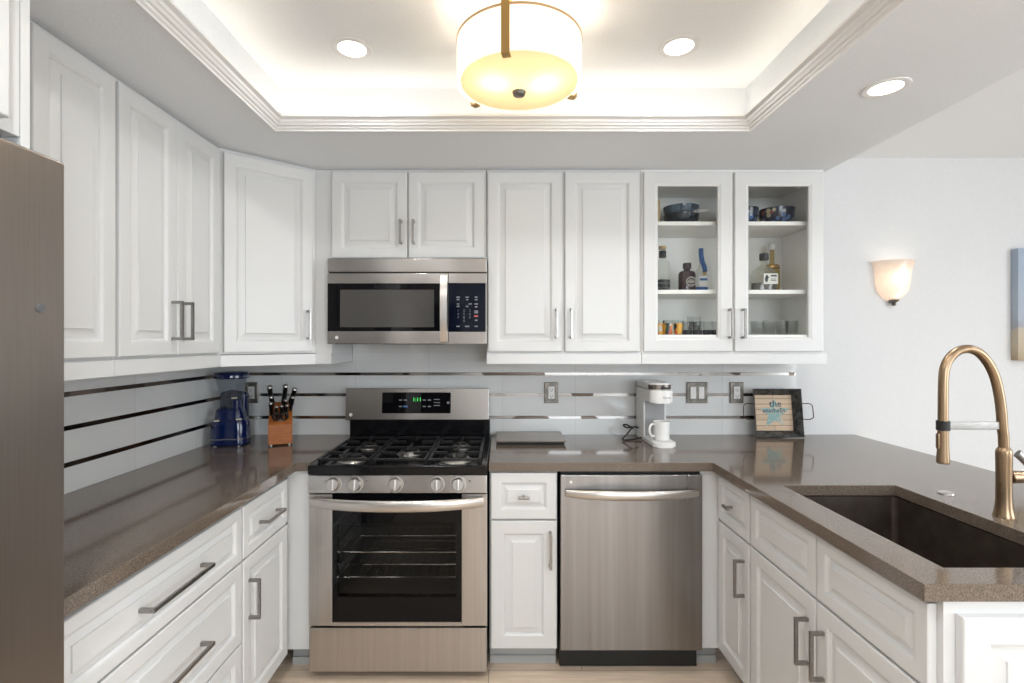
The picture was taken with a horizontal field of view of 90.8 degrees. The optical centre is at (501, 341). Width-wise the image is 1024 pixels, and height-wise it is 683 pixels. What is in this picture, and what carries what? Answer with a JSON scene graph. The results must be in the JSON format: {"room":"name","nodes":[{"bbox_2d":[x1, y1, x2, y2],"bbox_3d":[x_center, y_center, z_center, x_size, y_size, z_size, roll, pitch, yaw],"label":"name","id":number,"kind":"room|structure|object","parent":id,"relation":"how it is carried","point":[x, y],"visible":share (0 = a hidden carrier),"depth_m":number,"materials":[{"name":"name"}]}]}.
{"room":"kitchen","nodes":[
{"label":"kitchen","id":0,"kind":"room"},
{"bbox_2d":[268,598,741,682],"bbox_3d":[1.450,1.465,-0.170,6.100,0.060,6.200,0,0,0],"label":"floor","id":1,"kind":"structure","parent":0,"point":[721,671],"depth_m":2.18,"materials":[{"name":"brown wood"}]},
{"bbox_2d":[0,137,63,682],"bbox_3d":[-1.158,0.533,0.540,0.639,1.803,0.870,0,0,0],"label":"refrigerator","id":2,"kind":"object","parent":1,"relation":"on","point":[31,182],"visible":1,"depth_m":0.90,"materials":[{"name":"grey metal"}]},
{"bbox_2d":[64,508,241,682],"bbox_3d":[-1.184,0.999,1.389,0.626,0.873,0.777,0,0,0],"label":"base cabinet","id":3,"kind":"object","parent":1,"relation":"on","point":[177,618],"visible":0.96,"depth_m":1.40,"materials":[{"name":"white wood"}]},
{"bbox_2d":[64,435,349,616],"bbox_3d":[-1.160,0.540,1.911,0.674,0.038,1.832,0,0,0],"label":"countertop","id":4,"kind":"structure","parent":3,"relation":"on","point":[115,527],"depth_m":1.64,"materials":[{"name":"brown stone"}]},
{"bbox_2d":[209,371,251,446],"bbox_3d":[-1.375,0.336,2.567,0.186,0.371,0.166,0,0,-8],"label":"blender","id":5,"kind":"object","parent":4,"relation":"on","point":[230,426],"visible":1,"depth_m":2.51,"materials":[{"name":"blue plastic"}]},
{"bbox_2d":[268,402,292,445],"bbox_3d":[-1.141,0.418,2.605,0.110,0.205,0.177,0,0,-22],"label":"knife block","id":6,"kind":"object","parent":4,"relation":"on","point":[278,432],"visible":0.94,"depth_m":2.53,"materials":[{"name":"orange wood"}]},
{"bbox_2d":[267,385,274,404],"bbox_3d":[-1.181,0.277,2.583,0.030,0.113,0.100,0,0,-13],"label":"kitchen knife","id":7,"kind":"object","parent":6,"relation":"on","point":[269,387],"visible":0.75,"depth_m":2.55,"materials":[{"name":"black plastic"}]},
{"bbox_2d":[268,402,273,415],"bbox_3d":[-1.161,0.339,2.540,0.023,0.078,0.068,0,0,-18],"label":"kitchen knife","id":8,"kind":"object","parent":6,"relation":"in","point":[269,403],"visible":0.93,"depth_m":2.52,"materials":[{"name":"black plastic"}]},
{"bbox_2d":[269,395,274,410],"bbox_3d":[-1.169,0.314,2.562,0.023,0.086,0.074,0,0,-18],"label":"kitchen knife","id":9,"kind":"object","parent":6,"relation":"in","point":[270,396],"visible":0.65,"depth_m":2.54,"materials":[{"name":"black plastic"}]},
{"bbox_2d":[274,405,277,418],"bbox_3d":[-1.132,0.354,2.534,0.019,0.072,0.060,0,0,-25],"label":"kitchen knife","id":10,"kind":"object","parent":6,"relation":"in","point":[276,406],"visible":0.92,"depth_m":2.52,"materials":[{"name":"black plastic"}]},
{"bbox_2d":[272,412,288,421],"bbox_3d":[-1.107,0.377,2.522,0.078,0.052,0.042,0,0,-22],"label":"scissors","id":11,"kind":"object","parent":6,"relation":"in","point":[280,419],"visible":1,"depth_m":2.52,"materials":[{"name":"black plastic"}]},
{"bbox_2d":[281,384,287,404],"bbox_3d":[-1.122,0.275,2.605,0.030,0.117,0.103,0,0,-32],"label":"kitchen knife","id":12,"kind":"object","parent":6,"relation":"on","point":[285,386],"visible":0.84,"depth_m":2.58,"materials":[{"name":"black plastic"}]},
{"bbox_2d":[283,399,287,411],"bbox_3d":[-1.109,0.328,2.580,0.021,0.073,0.063,0,0,-30],"label":"kitchen knife","id":13,"kind":"object","parent":6,"relation":"in","point":[284,400],"visible":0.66,"depth_m":2.56,"materials":[{"name":"black plastic"}]},
{"bbox_2d":[284,404,288,416],"bbox_3d":[-1.091,0.350,2.556,0.019,0.072,0.061,0,0,-28],"label":"kitchen knife","id":14,"kind":"object","parent":6,"relation":"in","point":[286,405],"visible":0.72,"depth_m":2.54,"materials":[{"name":"black plastic"}]},
{"bbox_2d":[288,396,294,410],"bbox_3d":[-1.081,0.318,2.596,0.022,0.081,0.071,0,0,-37],"label":"kitchen knife","id":15,"kind":"object","parent":6,"relation":"in","point":[291,404],"visible":1,"depth_m":2.58,"materials":[{"name":"black plastic"}]},
{"bbox_2d":[288,387,296,404],"bbox_3d":[-1.088,0.286,2.623,0.028,0.099,0.090,0,0,-44],"label":"kitchen knife","id":16,"kind":"object","parent":6,"relation":"in","point":[294,389],"visible":0.72,"depth_m":2.60,"materials":[{"name":"black plastic"}]},
{"bbox_2d":[239,478,286,682],"bbox_3d":[-1.184,0.999,1.973,0.626,0.873,0.390,0,0,0],"label":"base cabinet","id":17,"kind":"object","parent":1,"relation":"on","point":[264,517],"visible":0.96,"depth_m":1.94,"materials":[{"name":"white wood"}]},
{"bbox_2d":[288,471,309,664],"bbox_3d":[-0.878,0.999,2.228,0.104,0.873,0.075,0,0,0],"label":"cabinet filler","id":18,"kind":"object","parent":1,"relation":"on","point":[298,495],"visible":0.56,"depth_m":2.19,"materials":[{"name":"grey wood"}]},
{"bbox_2d":[308,388,490,671],"bbox_3d":[-0.448,0.828,2.431,0.772,1.154,0.737,0,0,0],"label":"gas range","id":19,"kind":"object","parent":1,"relation":"on","point":[399,510],"visible":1,"depth_m":2.14,"materials":[{"name":"silver metal"}]},
{"bbox_2d":[309,493,486,625],"bbox_3d":[-0.441,0.926,2.389,0.756,0.558,0.653,0,0,0],"label":"oven","id":20,"kind":"object","parent":19,"relation":"in","point":[376,559],"depth_m":2.14,"materials":[{"name":"silver metal"}]},
{"bbox_2d":[308,440,489,474],"bbox_3d":[-0.441,0.543,2.412,0.758,0.040,0.572,0,0,0],"label":"cooktop","id":21,"kind":"object","parent":19,"relation":"in","point":[371,466],"depth_m":2.22,"materials":[{"name":"black metal"}]},
{"bbox_2d":[490,471,556,662],"bbox_3d":[0.093,0.999,2.479,0.294,0.873,0.682,0,0,0],"label":"base cabinet","id":22,"kind":"object","parent":1,"relation":"on","point":[523,504],"visible":0.98,"depth_m":2.18,"materials":[{"name":"white wood"}]},
{"bbox_2d":[489,435,1023,601],"bbox_3d":[0.959,0.540,1.955,2.032,0.038,1.744,0,0,0],"label":"countertop","id":23,"kind":"structure","parent":22,"relation":"on","point":[778,472],"depth_m":1.94,"materials":[{"name":"brown stone"}]},
{"bbox_2d":[496,431,566,444],"bbox_3d":[0.147,0.509,2.667,0.355,0.024,0.255,0,0,0],"label":"serving board","id":24,"kind":"object","parent":23,"relation":"on","point":[502,437],"visible":1,"depth_m":2.59,"materials":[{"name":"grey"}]},
{"bbox_2d":[622,379,675,447],"bbox_3d":[0.743,0.365,2.635,0.230,0.312,0.340,0,0,0],"label":"coffee maker","id":25,"kind":"object","parent":23,"relation":"on","point":[652,395],"visible":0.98,"depth_m":2.64,"materials":[{"name":"white plastic"}]},
{"bbox_2d":[648,420,669,440],"bbox_3d":[0.786,0.448,2.540,0.113,0.094,0.080,0,0,0],"label":"mug","id":26,"kind":"object","parent":25,"relation":"on","point":[661,428],"visible":1,"depth_m":2.51,"materials":[{"name":"white ceramic"}]},
{"bbox_2d":[743,389,813,436],"bbox_3d":[1.501,0.388,2.766,0.383,0.260,0.083,0,0,0],"label":"tray","id":27,"kind":"object","parent":23,"relation":"on","point":[777,412],"visible":1,"depth_m":2.78,"materials":[{"name":"wood"}]},
{"bbox_2d":[804,496,1023,567],"bbox_3d":[1.222,0.678,1.498,0.453,0.230,0.711,0,0,0],"label":"sink","id":28,"kind":"object","parent":23,"relation":"in","point":[945,541],"visible":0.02,"depth_m":1.69,"materials":[{"name":"brown metal"}]},
{"bbox_2d":[937,490,954,495],"bbox_3d":[1.522,0.518,1.731,0.048,0.006,0.048,0,0,0],"label":"cover","id":29,"kind":"object","parent":23,"relation":"on","point":[943,492],"visible":1,"depth_m":1.72,"materials":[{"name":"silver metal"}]},
{"bbox_2d":[936,345,1023,519],"bbox_3d":[1.444,0.265,1.503,0.300,0.511,0.051,0,0,0],"label":"kitchen faucet","id":30,"kind":"object","parent":23,"relation":"on","point":[1005,476],"visible":1,"depth_m":1.49,"materials":[{"name":"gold metal"}]},
{"bbox_2d":[557,471,701,665],"bbox_3d":[0.556,0.997,2.437,0.610,0.868,0.662,0,0,0],"label":"dishwasher","id":31,"kind":"object","parent":1,"relation":"on","point":[629,543],"visible":0.98,"depth_m":2.17,"materials":[{"name":"silver metal"}]},
{"bbox_2d":[696,471,719,662],"bbox_3d":[0.908,0.999,2.237,0.093,0.873,0.075,0,0,0],"label":"cabinet filler","id":32,"kind":"object","parent":1,"relation":"on","point":[710,518],"visible":0.54,"depth_m":2.20,"materials":[{"name":"grey wood"}]},
{"bbox_2d":[718,475,752,682],"bbox_3d":[1.206,0.999,2.055,0.622,0.873,0.286,0,0,0],"label":"base cabinet","id":33,"kind":"object","parent":1,"relation":"on","point":[734,503],"visible":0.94,"depth_m":2.03,"materials":[{"name":"white wood"}]},
{"bbox_2d":[751,495,1023,682],"bbox_3d":[1.216,0.999,1.636,0.642,0.873,1.122,0,0,0],"label":"base cabinet","id":34,"kind":"object","parent":1,"relation":"on","point":[819,614],"visible":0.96,"depth_m":1.36,"materials":[{"name":"white wood"}]},
{"bbox_2d":[30,0,1023,172],"bbox_3d":[0.055,-0.938,0.955,3.110,0.185,3.750,0,0,0],"label":"soffit","id":35,"kind":"structure","parent":0,"point":[951,51],"depth_m":1.89,"materials":[{"name":"paint"}]},
{"bbox_2d":[133,0,906,131],"bbox_3d":[0.043,-0.863,0.897,1.905,0.051,2.243,0,0,0],"label":"trim","id":36,"kind":"structure","parent":35,"relation":"attached to","point":[165,13],"depth_m":1.97,"materials":[{"name":"white"}]},
{"bbox_2d":[860,77,911,97],"bbox_3d":[1.277,-0.842,1.680,0.138,0.004,0.138,0,0,0],"label":"recessed light","id":37,"kind":"object","parent":35,"relation":"attached to","point":[886,87],"visible":1,"depth_m":1.67,"materials":[{"name":"white"}]},
{"bbox_2d":[202,0,1023,157],"bbox_3d":[1.450,-1.070,-0.170,6.100,0.080,6.200,0,0,0],"label":"ceiling","id":38,"kind":"structure","parent":0,"point":[413,44],"depth_m":1.75,"materials":[{"name":"paint"}]},
{"bbox_2d":[331,37,371,59],"bbox_3d":[-0.527,-1.027,1.775,0.138,0.004,0.138,0,0,0],"label":"recessed light","id":39,"kind":"object","parent":38,"relation":"in","point":[351,48],"visible":1,"depth_m":1.77,"materials":[{"name":"white"}]},
{"bbox_2d":[456,0,581,112],"bbox_3d":[0.054,-0.899,1.600,0.396,0.243,0.396,0,0,0],"label":"ceiling lamp","id":40,"kind":"object","parent":38,"relation":"attached to","point":[513,56],"visible":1,"depth_m":1.48,"materials":[{"name":"beige glass"}]},
{"bbox_2d":[461,50,577,110],"bbox_3d":[0.054,-0.806,1.600,0.368,0.028,0.368,0,0,0],"label":"diffuser","id":41,"kind":"object","parent":40,"relation":"attached to","point":[494,80],"depth_m":1.54,"materials":[{"name":"beige glass"}]},
{"bbox_2d":[658,35,699,57],"bbox_3d":[0.618,-1.027,1.763,0.138,0.004,0.138,0,0,0],"label":"recessed light","id":42,"kind":"object","parent":38,"relation":"in","point":[678,46],"visible":1,"depth_m":1.76,"materials":[{"name":"white"}]},
{"bbox_2d":[286,158,1023,597],"bbox_3d":[1.450,0.203,2.880,6.100,2.465,0.100,0,0,0],"label":"wall","id":43,"kind":"structure","parent":0,"point":[961,220],"depth_m":2.83,"materials":[{"name":"paint"}]},
{"bbox_2d":[218,148,352,366],"bbox_3d":[-1.165,-0.367,2.511,0.660,0.954,0.629,0,0,0],"label":"upper cabinet","id":44,"kind":"object","parent":43,"relation":"attached to","point":[276,216],"visible":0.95,"depth_m":2.34,"materials":[{"name":"white wood"}]},
{"bbox_2d":[332,170,486,257],"bbox_3d":[-0.456,-0.624,2.622,0.757,0.441,0.406,0,0,0],"label":"upper cabinet","id":45,"kind":"object","parent":43,"relation":"attached to","point":[376,213],"visible":0.96,"depth_m":2.46,"materials":[{"name":"white wood"}]},
{"bbox_2d":[327,258,486,343],"bbox_3d":[-0.452,-0.192,2.591,0.760,0.411,0.451,0,0,0],"label":"microwave","id":46,"kind":"object","parent":45,"relation":"attached to","point":[371,300],"visible":1,"depth_m":2.40,"materials":[{"name":"grey metal"}]},
{"bbox_2d":[235,343,795,434],"bbox_3d":[0.075,0.263,2.824,3.130,0.516,0.012,0,0,0],"label":"tile backsplash","id":47,"kind":"structure","parent":43,"relation":"attached to","point":[594,399],"depth_m":2.82,"materials":[{"name":"grey tile"}]},
{"bbox_2d":[245,382,257,402],"bbox_3d":[-1.396,0.285,2.812,0.072,0.116,0.010,0,0,0],"label":"wall outlet","id":48,"kind":"object","parent":47,"relation":"attached to","point":[251,388],"visible":0.86,"depth_m":2.81,"materials":[{"name":"grey metal"}]},
{"bbox_2d":[248,387,253,398],"bbox_3d":[-1.396,0.285,2.811,0.034,0.068,0.005,0,0,0],"label":"receptacle","id":49,"kind":"object","parent":48,"relation":"attached to","point":[250,389],"depth_m":2.81,"materials":[{"name":"grey plastic"}]},
{"bbox_2d":[544,382,557,402],"bbox_3d":[0.275,0.285,2.812,0.076,0.116,0.010,0,0,0],"label":"wall outlet","id":50,"kind":"object","parent":47,"relation":"attached to","point":[550,388],"visible":1,"depth_m":2.81,"materials":[{"name":"grey metal"}]},
{"bbox_2d":[548,387,553,398],"bbox_3d":[0.275,0.285,2.811,0.034,0.068,0.005,0,0,0],"label":"receptacle","id":51,"kind":"object","parent":50,"relation":"attached to","point":[550,389],"depth_m":2.81,"materials":[{"name":"white plastic"}]},
{"bbox_2d":[686,382,707,402],"bbox_3d":[1.087,0.285,2.812,0.116,0.116,0.010,0,0,0],"label":"light switch","id":52,"kind":"object","parent":47,"relation":"attached to","point":[696,392],"visible":1,"depth_m":2.81,"materials":[{"name":"grey metal"}]},
{"bbox_2d":[730,382,743,402],"bbox_3d":[1.308,0.285,2.812,0.076,0.116,0.010,0,0,0],"label":"wall outlet","id":53,"kind":"object","parent":47,"relation":"attached to","point":[736,388],"visible":1,"depth_m":2.81,"materials":[{"name":"grey metal"}]},
{"bbox_2d":[734,387,739,398],"bbox_3d":[1.308,0.285,2.811,0.034,0.068,0.005,0,0,0],"label":"receptacle","id":54,"kind":"object","parent":53,"relation":"attached to","point":[736,389],"depth_m":2.81,"materials":[{"name":"grey plastic"}]},
{"bbox_2d":[487,170,641,363],"bbox_3d":[0.303,-0.367,2.622,0.757,0.954,0.406,0,0,0],"label":"upper cabinet","id":55,"kind":"object","parent":43,"relation":"attached to","point":[564,246],"visible":1,"depth_m":2.46,"materials":[{"name":"white wood"}]},
{"bbox_2d":[641,170,826,363],"bbox_3d":[1.137,-0.367,2.622,0.906,0.954,0.406,0,0,0],"label":"display cabinet","id":56,"kind":"object","parent":43,"relation":"attached to","point":[732,244],"visible":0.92,"depth_m":2.47,"materials":[{"name":"white wood"}]},
{"bbox_2d":[658,200,659,220],"bbox_3d":[0.806,-0.663,2.670,0.018,0.132,0.140,0,0,0],"label":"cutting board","id":57,"kind":"object","parent":56,"relation":"on","point":[658,200],"visible":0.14,"depth_m":2.60,"materials":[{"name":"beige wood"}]},
{"bbox_2d":[658,323,663,334],"bbox_3d":[0.817,-0.071,2.620,0.052,0.076,0.052,0,0,0],"label":"shot glass","id":58,"kind":"object","parent":56,"relation":"in","point":[660,325],"visible":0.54,"depth_m":2.60,"materials":[{"name":"orange glass"}]},
{"bbox_2d":[658,246,669,289],"bbox_3d":[0.836,-0.378,2.630,0.076,0.240,0.076,0,0,0],"label":"liquor bottle","id":59,"kind":"object","parent":56,"relation":"on","point":[663,284],"visible":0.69,"depth_m":2.60,"materials":[{"name":"clear glass"}]},
{"bbox_2d":[663,323,672,334],"bbox_3d":[0.855,-0.071,2.600,0.052,0.076,0.052,0,0,20],"label":"shot glass","id":60,"kind":"object","parent":56,"relation":"in","point":[667,327],"visible":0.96,"depth_m":2.58,"materials":[{"name":"glass"}]},
{"bbox_2d":[673,320,683,334],"bbox_3d":[0.912,-0.071,2.610,0.052,0.076,0.052,0,0,30],"label":"shot glass","id":61,"kind":"object","parent":56,"relation":"in","point":[678,327],"visible":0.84,"depth_m":2.59,"materials":[{"name":"glass"}]},
{"bbox_2d":[663,211,698,220],"bbox_3d":[0.943,-0.631,2.660,0.180,0.067,0.180,0,0,0],"label":"bowl","id":62,"kind":"object","parent":56,"relation":"on","point":[682,215],"visible":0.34,"depth_m":2.59,"materials":[{"name":"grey ceramic"}]},
{"bbox_2d":[663,203,698,214],"bbox_3d":[0.943,-0.672,2.660,0.182,0.069,0.182,0,0,0],"label":"bowl","id":63,"kind":"object","parent":62,"relation":"on","point":[678,207],"visible":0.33,"depth_m":2.59,"materials":[{"name":"blue ceramic"}]},
{"bbox_2d":[678,263,695,289],"bbox_3d":[0.960,-0.332,2.619,0.088,0.149,0.064,0,0,0],"label":"liquor bottle","id":64,"kind":"object","parent":56,"relation":"on","point":[686,278],"visible":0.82,"depth_m":2.60,"materials":[{"name":"red glass"}]},
{"bbox_2d":[683,323,692,334],"bbox_3d":[0.959,-0.069,2.610,0.050,0.070,0.050,0,0,0],"label":"tumbler","id":65,"kind":"object","parent":56,"relation":"in","point":[685,332],"visible":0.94,"depth_m":2.59,"materials":[{"name":"clear glass"}]},
{"bbox_2d":[693,330,701,334],"bbox_3d":[1.010,-0.069,2.610,0.050,0.070,0.050,0,0,0],"label":"tumbler","id":66,"kind":"object","parent":56,"relation":"in","point":[695,332],"visible":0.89,"depth_m":2.59,"materials":[{"name":"black"}]},
{"bbox_2d":[696,248,707,289],"bbox_3d":[1.056,-0.375,2.678,0.068,0.236,0.072,0,0,0],"label":"liquor bottle","id":67,"kind":"object","parent":56,"relation":"on","point":[703,280],"visible":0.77,"depth_m":2.65,"materials":[{"name":"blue glass"}]},
{"bbox_2d":[703,330,711,334],"bbox_3d":[1.062,-0.069,2.610,0.050,0.070,0.050,0,0,0],"label":"tumbler","id":68,"kind":"object","parent":56,"relation":"in","point":[705,332],"visible":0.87,"depth_m":2.59,"materials":[{"name":"black"}]},
{"bbox_2d":[658,290,806,298],"bbox_3d":[1.131,-0.247,2.661,0.852,0.020,0.302,0,0,0],"label":"shelf","id":69,"kind":"object","parent":56,"relation":"attached to","point":[662,294],"depth_m":2.55,"materials":[{"name":"white wood"}]},
{"bbox_2d":[658,221,806,237],"bbox_3d":[1.131,-0.587,2.661,0.852,0.020,0.302,0,0,0],"label":"shelf","id":70,"kind":"object","parent":56,"relation":"attached to","point":[666,229],"depth_m":2.60,"materials":[{"name":"white wood"}]},
{"bbox_2d":[748,206,758,220],"bbox_3d":[1.249,-0.643,2.640,0.168,0.091,0.168,0,0,0],"label":"bowl","id":71,"kind":"object","parent":56,"relation":"on","point":[753,211],"visible":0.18,"depth_m":2.57,"materials":[{"name":"ceramic"}]},
{"bbox_2d":[751,253,777,289],"bbox_3d":[1.349,-0.355,2.599,0.132,0.196,0.076,0,0,0],"label":"liquor bottle","id":72,"kind":"object","parent":56,"relation":"on","point":[770,280],"visible":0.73,"depth_m":2.57,"materials":[{"name":"clear glass"}]},
{"bbox_2d":[765,275,776,281],"bbox_3d":[1.363,-0.321,2.561,0.060,0.037,0.001,0,0,0],"label":"label","id":73,"kind":"object","parent":72,"relation":"attached to","point":[768,278],"depth_m":2.56,"materials":[{"name":"white paper"}]},
{"bbox_2d":[764,243,779,268],"bbox_3d":[1.454,-0.392,2.720,0.080,0.268,0.064,0,0,0],"label":"liquor bottle","id":74,"kind":"object","parent":56,"relation":"on","point":[771,246],"visible":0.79,"depth_m":2.71,"materials":[{"name":"gold glass"}]},
{"bbox_2d":[758,205,795,220],"bbox_3d":[1.435,-0.643,2.640,0.174,0.091,0.174,0,0,0],"label":"bowl","id":75,"kind":"object","parent":56,"relation":"on","point":[775,213],"visible":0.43,"depth_m":2.57,"materials":[{"name":"ceramic"}]},
{"bbox_2d":[871,259,915,305],"bbox_3d":[2.178,-0.321,2.779,0.220,0.248,0.108,0,0,0],"label":"wall sconce","id":76,"kind":"object","parent":43,"relation":"attached to","point":[892,277],"visible":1,"depth_m":2.76,"materials":[{"name":"white glass"}]},
{"bbox_2d":[1011,248,1023,360],"bbox_3d":[3.292,-0.205,2.808,0.885,0.620,0.040,0,0,0],"label":"canvas painting","id":77,"kind":"object","parent":43,"relation":"attached to","point":[1017,255],"visible":1,"depth_m":2.79},
{"bbox_3d":[-1.550,0.203,-0.170,0.100,2.465,6.000,0,0,0],"label":"wall","id":78,"kind":"structure","parent":0,"visible":0},
{"bbox_2d":[0,0,29,148],"bbox_3d":[-1.222,-0.304,0.591,0.576,1.079,0.862,0,0,0],"label":"upper cabinet","id":79,"kind":"object","parent":78,"relation":"attached to","point":[14,14],"visible":0.29,"depth_m":0.99,"materials":[{"name":"white wood"}]},
{"bbox_2d":[30,20,114,380],"bbox_3d":[-1.355,-0.367,1.317,0.280,0.954,0.555,0,0,0],"label":"upper cabinet","id":80,"kind":"object","parent":78,"relation":"attached to","point":[72,98],"visible":0.64,"depth_m":1.47,"materials":[{"name":"white wood"}]},
{"bbox_2d":[64,366,234,493],"bbox_3d":[-1.494,0.317,1.905,0.012,0.408,1.830,0,0,0],"label":"tile backsplash","id":81,"kind":"structure","parent":78,"relation":"attached to","point":[114,426],"depth_m":2.04,"materials":[{"name":"white tile"}]},
{"bbox_2d":[110,75,220,375],"bbox_3d":[-1.334,-0.367,1.897,0.322,0.954,0.600,0,0,0],"label":"upper cabinet","id":82,"kind":"object","parent":78,"relation":"attached to","point":[167,175],"visible":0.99,"depth_m":1.83,"materials":[{"name":"white wood"}]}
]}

